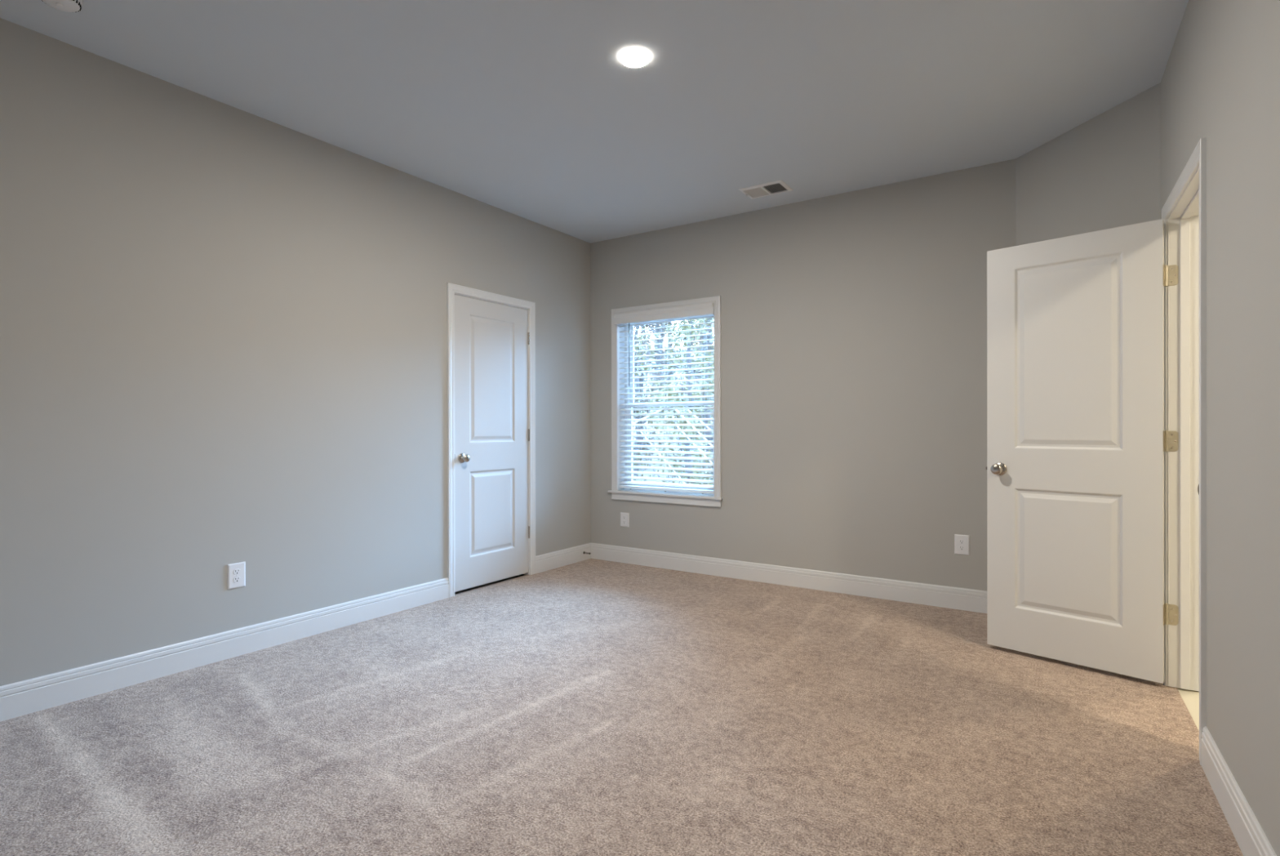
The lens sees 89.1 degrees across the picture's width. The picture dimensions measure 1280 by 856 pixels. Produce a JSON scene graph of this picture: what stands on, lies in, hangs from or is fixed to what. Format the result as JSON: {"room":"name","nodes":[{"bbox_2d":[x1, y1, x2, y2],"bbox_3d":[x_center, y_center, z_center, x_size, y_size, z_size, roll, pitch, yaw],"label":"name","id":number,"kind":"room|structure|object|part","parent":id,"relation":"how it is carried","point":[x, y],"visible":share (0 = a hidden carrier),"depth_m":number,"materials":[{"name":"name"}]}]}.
{"room":"empty bedroom","nodes":[
{"label":"empty bedroom","id":0,"kind":"room"},
{"bbox_2d":[0,17,591,685],"bbox_3d":[-1.921,-0.232,3.515,0.120,2.780,5.226,0,0,33],"label":"wall","id":1,"kind":"structure","parent":0,"point":[223,326],"depth_m":3.16,"materials":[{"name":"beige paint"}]},
{"bbox_2d":[226,561,245,589],"bbox_3d":[-2.018,0.738,3.251,0.009,0.124,0.083,0,0,33],"label":"wall outlet","id":2,"kind":"object","parent":1,"relation":"attached to","point":[236,575],"visible":1,"depth_m":3.25,"materials":[{"name":"white plastic"}]},
{"bbox_2d":[233,576,240,582],"bbox_3d":[-2.015,0.757,3.249,0.002,0.027,0.034,0,0,33],"label":"receptacle","id":3,"kind":"object","parent":2,"relation":"attached to","point":[236,579],"depth_m":3.25,"materials":[{"name":"white plastic"}]},
{"bbox_2d":[233,568,240,573],"bbox_3d":[-2.015,0.718,3.249,0.002,0.027,0.034,0,0,33],"label":"receptacle","id":4,"kind":"object","parent":2,"relation":"attached to","point":[236,571],"depth_m":3.25,"materials":[{"name":"white plastic"}]},
{"bbox_2d":[0,542,591,720],"bbox_3d":[-1.830,1.071,3.530,0.014,0.133,5.106,0,0,33],"label":"baseboard","id":5,"kind":"structure","parent":1,"relation":"attached to","point":[29,695],"depth_m":3.15,"materials":[{"name":"white wood"}]},
{"bbox_2d":[446,282,535,597],"bbox_3d":[-1.109,0.081,4.742,0.152,2.108,0.848,0,0,33],"label":"door frame","id":6,"kind":"structure","parent":1,"relation":"attached to","point":[452,289],"depth_m":4.67,"materials":[{"name":"white wood"}]},
{"bbox_2d":[454,294,529,591],"bbox_3d":[-1.049,0.103,4.707,0.096,2.021,0.725,0,0,33],"label":"door","id":7,"kind":"structure","parent":1,"relation":"in","point":[492,340],"depth_m":4.68,"materials":[{"name":"white paint"}]},
{"bbox_3d":[-1.198,0.206,4.448,0.062,0.067,0.067,0,0,33],"label":"knob","id":8,"kind":"part","parent":7,"relation":"part of","materials":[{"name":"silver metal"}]},
{"bbox_2d":[454,574,521,594],"bbox_3d":[0.689,1.237,2.293,7.381,0.098,6.220,0,0,33],"label":"floor slab","id":9,"kind":"structure","parent":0,"point":[517,575],"depth_m":4.93,"materials":[{"name":"black"}]},
{"bbox_2d":[0,0,1188,243],"bbox_3d":[0.684,-1.664,2.288,7.381,0.120,6.220,0,0,33],"label":"ceiling","id":10,"kind":"structure","parent":0,"point":[529,109],"depth_m":3.00,"materials":[{"name":"paint"}]},
{"bbox_2d":[41,0,82,12],"bbox_3d":[-2.136,-1.576,2.391,0.128,0.046,0.128,0,0,33],"label":"smoke detector","id":11,"kind":"object","parent":10,"relation":"attached to","point":[68,6],"visible":1,"depth_m":2.40,"materials":[{"name":"white plastic"}]},
{"bbox_2d":[619,48,649,68],"bbox_3d":[-0.022,-1.597,2.809,0.131,0.014,0.131,0,0,33],"label":"recessed light","id":12,"kind":"object","parent":10,"relation":"in","point":[634,58],"visible":1,"depth_m":2.80,"materials":[{"name":"plastic"}]},
{"bbox_2d":[738,179,793,199],"bbox_3d":[0.850,-1.601,4.385,0.306,0.012,0.216,0,0,33],"label":"ceiling vent","id":13,"kind":"object","parent":10,"relation":"in","point":[779,186],"visible":1,"depth_m":4.37,"materials":[{"name":"white plastic"}]},
{"bbox_3d":[0.794,-1.603,4.422,0.114,0.007,0.164,0,0,33],"label":"louvre panel","id":14,"kind":"part","parent":13,"relation":"part of","materials":[{"name":"white plastic"}]},
{"bbox_3d":[0.906,-1.603,4.348,0.117,0.007,0.164,0,0,33],"label":"louvre panel","id":15,"kind":"part","parent":13,"relation":"part of","materials":[{"name":"black plastic"}]},
{"bbox_2d":[0,558,1243,855],"bbox_3d":[-0.174,1.162,2.443,4.016,0.050,5.160,0,0,33],"label":"floor","id":16,"kind":"structure","parent":0,"point":[590,706],"depth_m":2.32,"materials":[{"name":"carpet"}]},
{"bbox_2d":[590,159,1015,591],"bbox_3d":[0.904,-0.238,4.875,3.334,2.780,0.160,0,0,33],"label":"wall","id":17,"kind":"structure","parent":0,"point":[854,323],"depth_m":4.48,"materials":[{"name":"beige paint"}]},
{"bbox_2d":[620,511,629,526],"bbox_3d":[-0.130,0.771,5.460,0.087,0.118,0.009,0,0,33],"label":"wall outlet","id":18,"kind":"object","parent":17,"relation":"attached to","point":[624,517],"visible":1,"depth_m":5.46,"materials":[{"name":"white plastic"}]},
{"bbox_2d":[607,295,723,506],"bbox_3d":[0.221,-0.203,5.304,1.068,1.611,0.189,0,0,33],"label":"window","id":19,"kind":"structure","parent":17,"relation":"in","point":[641,495],"depth_m":5.40,"materials":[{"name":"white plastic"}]},
{"bbox_2d":[613,302,714,493],"bbox_3d":[0.195,-0.219,5.255,0.933,1.472,0.111,0,0,33],"label":"window blind","id":20,"kind":"object","parent":19,"relation":"attached to","point":[705,308],"visible":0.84,"depth_m":5.24,"materials":[{"name":"white plastic"}]},
{"bbox_3d":[-0.072,-0.200,5.466,0.002,1.396,0.055,0,0,33],"label":"ladder cord","id":21,"kind":"part","parent":20,"relation":"part of","materials":[{"name":"white fabric"}]},
{"bbox_3d":[0.214,0.497,5.279,0.899,0.022,0.050,0,0,33],"label":"rail","id":22,"kind":"part","parent":20,"relation":"part of","materials":[{"name":"white plastic"}]},
{"bbox_3d":[0.496,-0.200,5.090,0.002,1.396,0.055,0,0,33],"label":"ladder cord","id":23,"kind":"part","parent":20,"relation":"part of","materials":[{"name":"white fabric"}]},
{"bbox_3d":[0.263,-0.207,5.356,0.935,1.513,0.055,0,0,33],"label":"frame","id":24,"kind":"part","parent":19,"relation":"part of","materials":[{"name":"white plastic"}]},
{"bbox_3d":[0.257,0.143,5.346,0.851,0.713,0.022,0,0,33],"label":"sash","id":25,"kind":"part","parent":19,"relation":"part of","materials":[{"name":"white plastic"}]},
{"bbox_3d":[0.270,-0.552,5.367,0.851,0.738,0.022,0,0,33],"label":"sash","id":26,"kind":"part","parent":19,"relation":"part of","materials":[{"name":"white plastic"}]},
{"bbox_2d":[591,542,986,613],"bbox_3d":[0.909,1.065,4.771,3.214,0.133,0.014,0,0,33],"label":"baseboard","id":27,"kind":"structure","parent":17,"relation":"attached to","point":[950,597],"depth_m":4.59,"materials":[{"name":"white wood"}]},
{"bbox_2d":[954,533,969,555],"bbox_3d":[2.006,0.727,4.048,0.083,0.124,0.009,0,0,33],"label":"wall outlet","id":28,"kind":"object","parent":17,"relation":"attached to","point":[962,542],"visible":1,"depth_m":4.04,"materials":[{"name":"white plastic"}]},
{"bbox_2d":[959,545,964,550],"bbox_3d":[2.004,0.747,4.045,0.034,0.027,0.002,0,0,33],"label":"receptacle","id":29,"kind":"object","parent":28,"relation":"attached to","point":[961,547],"depth_m":4.04,"materials":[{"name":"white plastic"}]},
{"bbox_2d":[959,538,964,543],"bbox_3d":[2.004,0.708,4.045,0.034,0.027,0.002,0,0,33],"label":"receptacle","id":30,"kind":"object","parent":28,"relation":"attached to","point":[961,540],"depth_m":4.04,"materials":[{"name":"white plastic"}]},
{"bbox_2d":[1015,82,1160,245],"bbox_3d":[2.397,-0.238,3.470,0.120,2.780,0.879,0,0,-12],"label":"wall","id":31,"kind":"structure","parent":0,"point":[1104,172],"depth_m":3.35,"materials":[{"name":"beige paint"}]},
{"bbox_2d":[1177,687,1199,729],"bbox_3d":[2.965,1.160,1.874,2.070,0.046,3.800,0,0,32],"label":"floor tile","id":32,"kind":"structure","parent":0,"point":[1190,697],"depth_m":2.70,"materials":[{"name":"beige tile"}]},
{"bbox_2d":[1160,0,1279,855],"bbox_3d":[1.261,-0.233,1.040,0.116,2.780,4.606,0,0,32],"label":"wall","id":33,"kind":"structure","parent":0,"point":[1220,81],"depth_m":1.78,"materials":[{"name":"beige paint"}]},
{"bbox_2d":[986,218,1177,683],"bbox_3d":[2.054,0.102,3.082,0.158,2.018,0.767,0,0,-43],"label":"door","id":34,"kind":"structure","parent":33,"relation":"in","point":[1077,441],"depth_m":3.05,"materials":[{"name":"white paint"}]},
{"bbox_3d":[1.805,0.208,3.278,0.062,0.067,0.067,0,0,-43],"label":"knob","id":35,"kind":"part","parent":34,"relation":"part of","materials":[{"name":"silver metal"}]},
{"bbox_2d":[1161,137,1206,764],"bbox_3d":[2.171,0.080,2.507,0.147,2.108,0.848,0,0,32],"label":"door frame","id":36,"kind":"structure","parent":33,"relation":"attached to","point":[1184,213],"depth_m":2.80,"materials":[{"name":"white wood"}]},
{"bbox_2d":[1201,725,1276,855],"bbox_3d":[1.240,1.071,1.127,0.014,0.133,4.486,0,0,32],"label":"baseboard","id":37,"kind":"structure","parent":33,"relation":"attached to","point":[1251,839],"depth_m":1.82,"materials":[{"name":"white wood"}]},
{"label":"outside","id":38,"kind":"structure","parent":0,"visible":0},
{"bbox_2d":[632,349,714,484],"bbox_3d":[2.508,-1.643,30.989,60.000,6.560,45.000,0,0,33],"label":"ground","id":39,"kind":"structure","parent":38,"point":[674,373],"depth_m":16.82,"materials":[{"name":"green plant"}]},
{"bbox_2d":[632,409,661,423],"bbox_3d":[-1.669,0.731,10.691,5.331,1.999,0.021,0,0,42],"label":"fallen branch","id":40,"kind":"object","parent":39,"relation":"on","point":[658,410],"visible":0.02,"depth_m":9.10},
{"bbox_2d":[632,324,673,443],"bbox_3d":[-0.118,-2.201,17.017,2.221,5.791,2.506,0,0,-5],"label":"tree","id":41,"kind":"object","parent":39,"relation":"on","point":[641,380],"visible":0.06,"depth_m":16.57,"materials":[{"name":"green plant"}]},
{"bbox_2d":[637,321,671,384],"bbox_3d":[0.377,-4.163,24.009,1.928,6.341,2.358,0,0,-26],"label":"tree","id":42,"kind":"object","parent":39,"relation":"on","point":[648,357],"visible":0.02,"depth_m":23.83,"materials":[{"name":"green plant"}]},
{"bbox_2d":[632,321,679,480],"bbox_3d":[-0.042,-0.954,13.716,2.031,4.924,2.155,0,0,33],"label":"tree","id":43,"kind":"object","parent":39,"relation":"on","point":[637,390],"visible":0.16,"depth_m":13.52,"materials":[{"name":"green plant"}]},
{"bbox_2d":[634,321,686,417],"bbox_3d":[0.583,-3.048,20.156,1.871,5.849,2.354,0,0,10],"label":"tree","id":44,"kind":"object","parent":39,"relation":"on","point":[658,330],"visible":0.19,"depth_m":20.05,"materials":[{"name":"green plant"}]},
{"bbox_2d":[644,377,679,407],"bbox_3d":[0.737,-1.145,22.077,1.500,1.034,1.757,0,0,15],"label":"shrub","id":45,"kind":"object","parent":39,"relation":"on","point":[648,389],"visible":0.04,"depth_m":21.74,"materials":[{"name":"green plant"}]},
{"bbox_2d":[640,431,684,483],"bbox_3d":[0.680,0.882,9.405,1.481,1.690,0.013,0,0,23],"label":"fallen branch","id":46,"kind":"object","parent":39,"relation":"on","point":[640,431],"visible":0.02,"depth_m":9.57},
{"bbox_2d":[650,324,677,368],"bbox_3d":[0.991,-5.458,31.061,1.829,5.664,2.748,0,0,7],"label":"tree","id":47,"kind":"object","parent":39,"relation":"on","point":[662,340],"visible":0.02,"depth_m":30.91,"materials":[{"name":"green plant"}]},
{"bbox_2d":[646,320,683,379],"bbox_3d":[1.238,-5.077,27.362,1.768,6.526,2.296,0,0,-40],"label":"tree","id":48,"kind":"object","parent":39,"relation":"on","point":[680,321],"visible":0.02,"depth_m":27.36,"materials":[{"name":"green plant"}]},
{"bbox_2d":[632,317,714,484],"bbox_3d":[0.574,-0.591,10.976,2.306,4.846,2.500,0,0,-43],"label":"tree","id":49,"kind":"object","parent":39,"relation":"on","point":[691,326],"visible":0.28,"depth_m":10.62,"materials":[{"name":"green plant"}]},
{"bbox_2d":[662,318,714,457],"bbox_3d":[1.668,-1.814,15.069,2.205,5.328,2.270,0,0,-4],"label":"tree","id":50,"kind":"object","parent":39,"relation":"on","point":[704,337],"visible":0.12,"depth_m":15.14,"materials":[{"name":"green plant"}]},
{"bbox_2d":[665,405,713,439],"bbox_3d":[1.344,-0.082,16.989,1.475,1.034,1.531,0,0,33],"label":"shrub","id":51,"kind":"object","parent":39,"relation":"on","point":[711,416],"visible":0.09,"depth_m":16.89,"materials":[{"name":"green plant"}]},
{"bbox_2d":[666,448,713,484],"bbox_3d":[1.210,0.868,13.188,1.191,0.863,1.339,0,0,-35],"label":"shrub","id":52,"kind":"object","parent":39,"relation":"on","point":[700,460],"visible":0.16,"depth_m":13.02,"materials":[{"name":"green plant"}]},
{"bbox_2d":[673,406,712,445],"bbox_3d":[1.393,0.719,8.529,2.052,2.017,0.019,0,0,24],"label":"fallen branch","id":53,"kind":"object","parent":39,"relation":"on","point":[673,406],"visible":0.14,"depth_m":8.83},
{"bbox_2d":[672,321,714,368],"bbox_3d":[2.166,-3.547,22.018,2.575,5.544,1.893,0,0,-5],"label":"tree","id":54,"kind":"object","parent":39,"relation":"on","point":[688,322],"visible":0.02,"depth_m":21.85,"materials":[{"name":"green plant"}]},
{"bbox_2d":[673,317,714,412],"bbox_3d":[1.883,-2.532,18.500,1.929,5.259,2.605,0,0,-9],"label":"tree","id":55,"kind":"object","parent":39,"relation":"on","point":[708,336],"visible":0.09,"depth_m":18.27,"materials":[{"name":"green plant"}]},
{"bbox_2d":[676,426,712,462],"bbox_3d":[1.296,0.846,8.913,1.662,1.761,0.015,0,0,20],"label":"fallen branch","id":56,"kind":"object","parent":39,"relation":"on","point":[677,426],"visible":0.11,"depth_m":9.11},
{"bbox_2d":[687,409,713,432],"bbox_3d":[1.695,0.736,8.596,2.199,1.982,0.015,0,0,20],"label":"fallen branch","id":57,"kind":"object","parent":39,"relation":"on","point":[687,410],"visible":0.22,"depth_m":8.90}
]}

